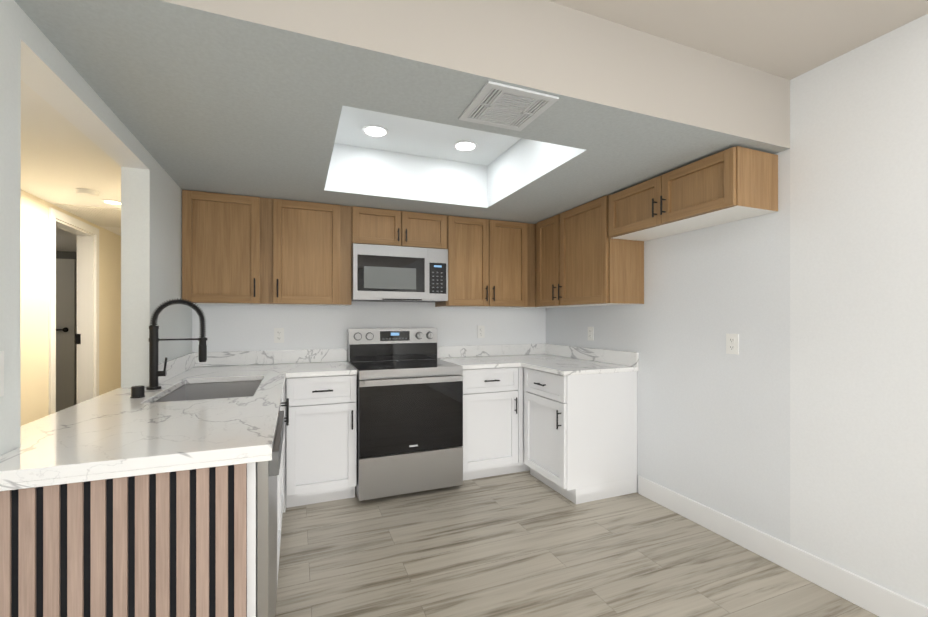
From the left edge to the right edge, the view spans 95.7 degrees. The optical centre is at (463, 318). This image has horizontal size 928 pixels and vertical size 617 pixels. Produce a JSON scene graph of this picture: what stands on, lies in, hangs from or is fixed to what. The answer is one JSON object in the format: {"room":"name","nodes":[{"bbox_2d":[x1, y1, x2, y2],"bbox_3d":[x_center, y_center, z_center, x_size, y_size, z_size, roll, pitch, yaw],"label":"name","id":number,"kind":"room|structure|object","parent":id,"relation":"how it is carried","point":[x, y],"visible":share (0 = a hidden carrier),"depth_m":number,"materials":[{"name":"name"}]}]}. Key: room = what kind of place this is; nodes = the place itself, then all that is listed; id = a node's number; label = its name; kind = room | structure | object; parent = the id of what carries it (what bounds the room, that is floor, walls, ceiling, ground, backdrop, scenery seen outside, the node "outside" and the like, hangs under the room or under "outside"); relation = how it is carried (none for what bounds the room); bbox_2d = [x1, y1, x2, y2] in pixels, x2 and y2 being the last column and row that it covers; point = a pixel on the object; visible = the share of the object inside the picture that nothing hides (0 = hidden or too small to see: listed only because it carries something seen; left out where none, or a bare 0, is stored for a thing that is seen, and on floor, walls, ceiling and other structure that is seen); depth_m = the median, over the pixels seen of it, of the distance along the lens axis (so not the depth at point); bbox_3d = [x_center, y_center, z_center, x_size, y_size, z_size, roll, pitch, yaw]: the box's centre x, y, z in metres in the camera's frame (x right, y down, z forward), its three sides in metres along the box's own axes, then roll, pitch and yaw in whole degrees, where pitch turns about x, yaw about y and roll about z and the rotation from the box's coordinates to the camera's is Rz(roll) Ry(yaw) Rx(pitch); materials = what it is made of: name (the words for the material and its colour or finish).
{"room":"kitchen","nodes":[
{"label":"kitchen","id":0,"kind":"room"},
{"bbox_2d":[21,190,120,425],"bbox_3d":[-2.988,0.142,2.717,0.120,2.250,6.720,0,0,-22],"label":"wall","id":1,"kind":"structure","parent":0,"point":[34,308],"depth_m":3.06,"materials":[{"name":"paint"}]},
{"bbox_2d":[56,258,75,411],"bbox_3d":[-5.355,0.247,5.229,0.786,2.018,0.095,0,0,-22],"label":"hall door","id":2,"kind":"structure","parent":1,"relation":"in","point":[65,333],"depth_m":5.35,"materials":[{"name":"grey wood"}]},
{"bbox_2d":[49,207,98,414],"bbox_3d":[-3.283,0.220,3.477,0.136,2.095,0.820,0,0,-22],"label":"door frame","id":3,"kind":"structure","parent":1,"relation":"attached to","point":[88,313],"depth_m":3.77,"materials":[{"name":"white wood"}]},
{"bbox_2d":[75,334,80,343],"bbox_3d":[-3.456,0.182,3.759,0.036,0.090,0.005,0,0,-22],"label":"mount","id":4,"kind":"object","parent":3,"relation":"attached to","point":[77,338],"visible":1,"depth_m":3.76,"materials":[{"name":"black"}]},
{"bbox_2d":[21,80,120,251],"bbox_3d":[-3.475,-0.923,2.588,2.880,0.120,6.600,0,0,-22],"label":"ceiling","id":5,"kind":"structure","parent":0,"point":[63,158],"depth_m":2.35,"materials":[{"name":"paint"}]},
{"bbox_2d":[75,188,99,197],"bbox_3d":[-2.539,-0.848,2.832,0.124,0.029,0.124,0,0,-22],"label":"smoke detector","id":6,"kind":"object","parent":5,"relation":"attached to","point":[85,192],"visible":1,"depth_m":2.80,"materials":[{"name":"white plastic"}]},
{"bbox_2d":[55,203,120,227],"bbox_3d":[-2.976,-0.858,3.605,0.500,0.008,0.800,0,0,-22],"label":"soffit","id":7,"kind":"object","parent":5,"relation":"in","point":[105,217],"visible":0.46,"depth_m":3.43,"materials":[{"name":"white paint"}]},
{"bbox_2d":[101,199,120,204],"bbox_3d":[-2.592,-0.859,3.102,0.136,0.006,0.136,0,0,-22],"label":"recessed light","id":8,"kind":"object","parent":5,"relation":"in","point":[113,202],"visible":0.79,"depth_m":3.09,"materials":[{"name":"white plastic"}]},
{"bbox_2d":[0,0,191,455],"bbox_3d":[-1.062,-0.019,0.590,0.120,2.570,9.700,0,0,-22],"label":"wall","id":9,"kind":"structure","parent":0,"point":[32,57],"depth_m":1.71,"materials":[{"name":"paint"}]},
{"bbox_2d":[0,351,3,396],"bbox_3d":[-1.169,0.141,1.032,0.008,0.116,0.116,0,0,-22],"label":"switch plate","id":10,"kind":"object","parent":9,"relation":"attached to","point":[1,373],"visible":1,"depth_m":1.08,"materials":[{"name":"white plastic"}]},
{"bbox_2d":[158,352,196,383],"bbox_3d":[-1.792,0.299,2.619,0.019,0.104,0.930,0,0,-22],"label":"backsplash","id":11,"kind":"structure","parent":9,"relation":"attached to","point":[178,365],"depth_m":2.61,"materials":[{"name":"stone"}]},
{"bbox_2d":[192,301,545,361],"bbox_3d":[-0.553,-0.018,3.711,3.140,2.570,0.120,0,0,-22],"label":"wall","id":12,"kind":"structure","parent":0,"point":[229,328],"depth_m":3.47,"materials":[{"name":"paint"}]},
{"bbox_2d":[182,190,269,304],"bbox_3d":[-1.689,-0.481,3.015,0.510,0.751,0.325,0,0,-22],"label":"upper cabinet","id":13,"kind":"object","parent":12,"relation":"attached to","point":[243,250],"depth_m":2.88,"materials":[{"name":"brown wood"}]},
{"bbox_2d":[197,349,346,366],"bbox_3d":[-1.473,0.299,3.264,1.092,0.104,0.019,0,0,-22],"label":"backsplash","id":14,"kind":"structure","parent":12,"relation":"attached to","point":[312,355],"depth_m":3.25,"materials":[{"name":"stone"}]},
{"bbox_2d":[274,328,283,342],"bbox_3d":[-1.447,0.131,3.284,0.072,0.116,0.008,0,0,-22],"label":"electrical outlet","id":15,"kind":"object","parent":12,"relation":"attached to","point":[278,335],"visible":1,"depth_m":3.28,"materials":[{"name":"white plastic"}]},
{"bbox_2d":[270,198,353,305],"bbox_3d":[-1.180,-0.481,3.219,0.586,0.751,0.325,0,0,-22],"label":"upper cabinet","id":16,"kind":"object","parent":12,"relation":"attached to","point":[311,243],"depth_m":3.08,"materials":[{"name":"brown wood"}]},
{"bbox_2d":[354,206,449,249],"bbox_3d":[-0.553,-0.713,3.469,0.764,0.287,0.325,0,0,-22],"label":"upper cabinet","id":17,"kind":"object","parent":12,"relation":"attached to","point":[373,226],"depth_m":3.32,"materials":[{"name":"brown wood"}]},
{"bbox_2d":[352,243,447,302],"bbox_3d":[-0.547,-0.355,3.450,0.754,0.420,0.361,0,0,-22],"label":"over-the-range microwave","id":18,"kind":"object","parent":17,"relation":"attached to","point":[383,273],"visible":1,"depth_m":3.28,"materials":[{"name":"silver metal"}]},
{"bbox_2d":[477,326,484,337],"bbox_3d":[0.159,0.122,3.926,0.072,0.116,0.008,0,0,-22],"label":"electrical outlet","id":19,"kind":"object","parent":12,"relation":"attached to","point":[480,331],"visible":1,"depth_m":3.92,"materials":[{"name":"white plastic"}]},
{"bbox_2d":[435,216,529,307],"bbox_3d":[0.154,-0.481,3.751,0.758,0.751,0.325,0,0,-22],"label":"upper cabinet","id":20,"kind":"object","parent":12,"relation":"attached to","point":[489,260],"depth_m":3.60,"materials":[{"name":"brown wood"}]},
{"bbox_2d":[437,344,543,357],"bbox_3d":[0.261,0.299,3.956,1.110,0.104,0.019,0,0,-22],"label":"backsplash","id":21,"kind":"structure","parent":12,"relation":"attached to","point":[508,349],"depth_m":3.94,"materials":[{"name":"stone"}]},
{"bbox_2d":[530,224,561,307],"bbox_3d":[0.665,-0.481,3.955,0.453,0.751,0.325,0,0,-22],"label":"upper cabinet","id":22,"kind":"object","parent":12,"relation":"attached to","point":[532,226],"depth_m":3.79,"materials":[{"name":"brown wood"}]},
{"bbox_2d":[14,0,789,223],"bbox_3d":[-0.172,-1.071,2.596,3.020,0.425,2.235,0,0,-22],"label":"ceiling soffit","id":23,"kind":"structure","parent":0,"point":[282,99],"depth_m":1.74,"materials":[{"name":"paint"}]},
{"bbox_2d":[362,125,388,136],"bbox_3d":[-0.557,-1.179,2.644,0.166,0.006,0.166,0,0,-22],"label":"recessed light","id":24,"kind":"object","parent":23,"relation":"attached to","point":[374,130],"visible":1,"depth_m":2.64,"materials":[{"name":"white plastic"}]},
{"bbox_2d":[453,141,476,150],"bbox_3d":[0.009,-1.179,2.870,0.166,0.006,0.166,0,0,-22],"label":"recessed light","id":25,"kind":"object","parent":23,"relation":"attached to","point":[465,145],"visible":1,"depth_m":2.85,"materials":[{"name":"white plastic"}]},
{"bbox_2d":[459,81,558,130],"bbox_3d":[0.172,-0.853,1.707,0.300,0.009,0.300,0,0,-22],"label":"ceiling air vent","id":26,"kind":"object","parent":23,"relation":"attached to","point":[496,104],"visible":1,"depth_m":1.68,"materials":[{"name":"white metal"}]},
{"bbox_2d":[275,470,878,616],"bbox_3d":[-1.256,1.296,1.158,6.340,0.060,11.100,0,0,-22],"label":"floor","id":27,"kind":"structure","parent":0,"point":[523,544],"depth_m":2.18,"materials":[{"name":"wood"}]},
{"bbox_2d":[247,462,255,616],"bbox_3d":[-0.873,0.824,1.090,0.598,0.884,0.018,0,0,-22],"label":"end panel","id":28,"kind":"object","parent":27,"relation":"on","point":[251,539],"visible":0.16,"depth_m":1.19,"materials":[{"name":"white paint"}]},
{"bbox_2d":[0,463,246,616],"bbox_3d":[-0.876,0.824,1.069,0.576,0.880,0.017,0,0,-22],"label":"panel","id":29,"kind":"object","parent":28,"relation":"attached to","point":[170,544],"visible":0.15,"depth_m":1.07,"materials":[{"name":"brown wood"}]},
{"bbox_2d":[256,411,283,616],"bbox_3d":[-0.947,0.827,1.394,0.630,0.880,0.598,0,0,-22],"label":"dishwasher","id":30,"kind":"object","parent":27,"relation":"on","point":[267,472],"visible":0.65,"depth_m":1.23,"materials":[{"name":"grey"}]},
{"bbox_2d":[277,379,288,514],"bbox_3d":[-1.576,0.825,2.908,0.640,0.884,0.608,0,0,-22],"label":"base cabinet","id":31,"kind":"object","parent":27,"relation":"on","point":[281,491],"depth_m":2.64,"materials":[{"name":"white paint"}]},
{"bbox_2d":[0,364,287,490],"bbox_3d":[-1.323,0.375,2.099,0.778,0.046,2.298,0,0,-22],"label":"countertop","id":32,"kind":"structure","parent":31,"relation":"on","point":[118,433],"depth_m":1.26,"materials":[{"name":"stone"}]},
{"bbox_2d":[130,385,144,397],"bbox_3d":[-1.456,0.326,1.875,0.054,0.049,0.054,0,0,-22],"label":"soap pump","id":33,"kind":"object","parent":32,"relation":"on","point":[138,391],"visible":0.96,"depth_m":1.86,"materials":[{"name":"black"}]},
{"bbox_2d":[146,298,206,389],"bbox_3d":[-1.455,0.123,2.134,0.262,0.455,0.062,0,0,-22],"label":"faucet","id":34,"kind":"object","parent":32,"relation":"on","point":[154,372],"visible":1,"depth_m":2.10,"materials":[{"name":"black metal"}]},
{"bbox_2d":[155,380,261,401],"bbox_3d":[-1.292,0.535,2.177,0.470,0.305,0.810,0,0,-22],"label":"sink","id":35,"kind":"object","parent":32,"relation":"in","point":[199,391],"visible":0.06,"depth_m":2.50,"materials":[{"name":"silver metal"}]},
{"bbox_2d":[192,364,267,372],"bbox_3d":[-1.587,0.367,2.882,0.390,0.030,0.648,0,0,-22],"label":"countertop","id":36,"kind":"structure","parent":31,"relation":"on","point":[259,368],"depth_m":2.91,"materials":[{"name":"stone"}]},
{"bbox_2d":[286,374,356,507],"bbox_3d":[-1.056,0.825,3.084,0.452,0.884,0.668,0,0,-22],"label":"base cabinet","id":37,"kind":"object","parent":27,"relation":"on","point":[321,446],"visible":0.94,"depth_m":2.82,"materials":[{"name":"white paint"}]},
{"bbox_2d":[284,361,356,377],"bbox_3d":[-1.058,0.367,3.094,0.448,0.030,0.648,0,0,-22],"label":"countertop","id":38,"kind":"structure","parent":37,"relation":"on","point":[343,367],"depth_m":2.91,"materials":[{"name":"stone"}]},
{"bbox_2d":[348,328,462,500],"bbox_3d":[-0.474,0.675,3.269,0.752,1.185,0.735,0,0,-22],"label":"range","id":39,"kind":"object","parent":27,"relation":"on","point":[409,412],"visible":0.98,"depth_m":3.00,"materials":[{"name":"silver metal"}]},
{"bbox_2d":[462,367,529,480],"bbox_3d":[0.402,0.825,3.666,1.156,0.884,0.668,0,0,-22],"label":"base cabinet","id":40,"kind":"object","parent":27,"relation":"on","point":[492,422],"visible":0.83,"depth_m":3.30,"materials":[{"name":"white paint"}]},
{"bbox_2d":[437,354,638,375],"bbox_3d":[0.506,0.367,3.406,1.156,0.030,1.228,0,0,-22],"label":"countertop","id":41,"kind":"structure","parent":40,"relation":"on","point":[561,365],"depth_m":3.30,"materials":[{"name":"stone"}]},
{"bbox_2d":[523,367,636,503],"bbox_3d":[0.842,0.825,3.220,0.670,0.884,0.603,0,0,-22],"label":"base cabinet","id":42,"kind":"object","parent":27,"relation":"on","point":[579,439],"visible":1,"depth_m":2.97,"materials":[{"name":"white paint"}]},
{"bbox_2d":[546,14,927,606],"bbox_3d":[2.281,-0.019,0.686,0.120,2.570,7.600,0,0,-22],"label":"wall","id":43,"kind":"structure","parent":0,"point":[800,421],"depth_m":2.01,"materials":[{"name":"paint"}]},
{"bbox_2d":[535,194,643,306],"bbox_3d":[0.939,-0.480,3.388,0.364,0.751,0.973,0,0,-22],"label":"upper cabinet","id":44,"kind":"object","parent":43,"relation":"attached to","point":[583,258],"visible":1,"depth_m":3.12,"materials":[{"name":"brown wood"}]},
{"bbox_2d":[588,327,593,340],"bbox_3d":[1.069,0.126,3.547,0.008,0.116,0.072,0,0,-22],"label":"electrical outlet","id":45,"kind":"object","parent":43,"relation":"attached to","point":[591,333],"visible":1,"depth_m":3.53,"materials":[{"name":"white plastic"}]},
{"bbox_2d":[544,343,638,366],"bbox_3d":[1.032,0.299,3.615,0.019,0.104,1.226,0,0,-22],"label":"backsplash","id":46,"kind":"structure","parent":43,"relation":"attached to","point":[613,357],"depth_m":3.46,"materials":[{"name":"stone"}]},
{"bbox_2d":[609,146,777,240],"bbox_3d":[1.287,-0.699,2.517,0.364,0.292,0.898,0,0,-22],"label":"upper cabinet","id":47,"kind":"object","parent":43,"relation":"attached to","point":[732,184],"visible":0.98,"depth_m":2.27,"materials":[{"name":"brown wood"}]},
{"bbox_2d":[726,334,738,354],"bbox_3d":[1.529,0.144,2.394,0.008,0.116,0.072,0,0,-22],"label":"electrical outlet","id":48,"kind":"object","parent":43,"relation":"attached to","point":[732,343],"visible":1,"depth_m":2.39,"materials":[{"name":"white plastic"}]},
{"bbox_2d":[638,476,927,616],"bbox_3d":[2.429,1.201,0.134,0.013,0.130,6.265,0,0,-22],"label":"baseboard","id":49,"kind":"structure","parent":43,"relation":"attached to","point":[870,596],"depth_m":2.09,"materials":[{"name":"white"}]},
{"bbox_2d":[548,0,927,79],"bbox_3d":[1.219,-1.244,-0.887,3.020,0.080,5.265,0,0,-22],"label":"ceiling","id":50,"kind":"structure","parent":0,"point":[789,39],"depth_m":1.71,"materials":[{"name":"paint"}]}
]}

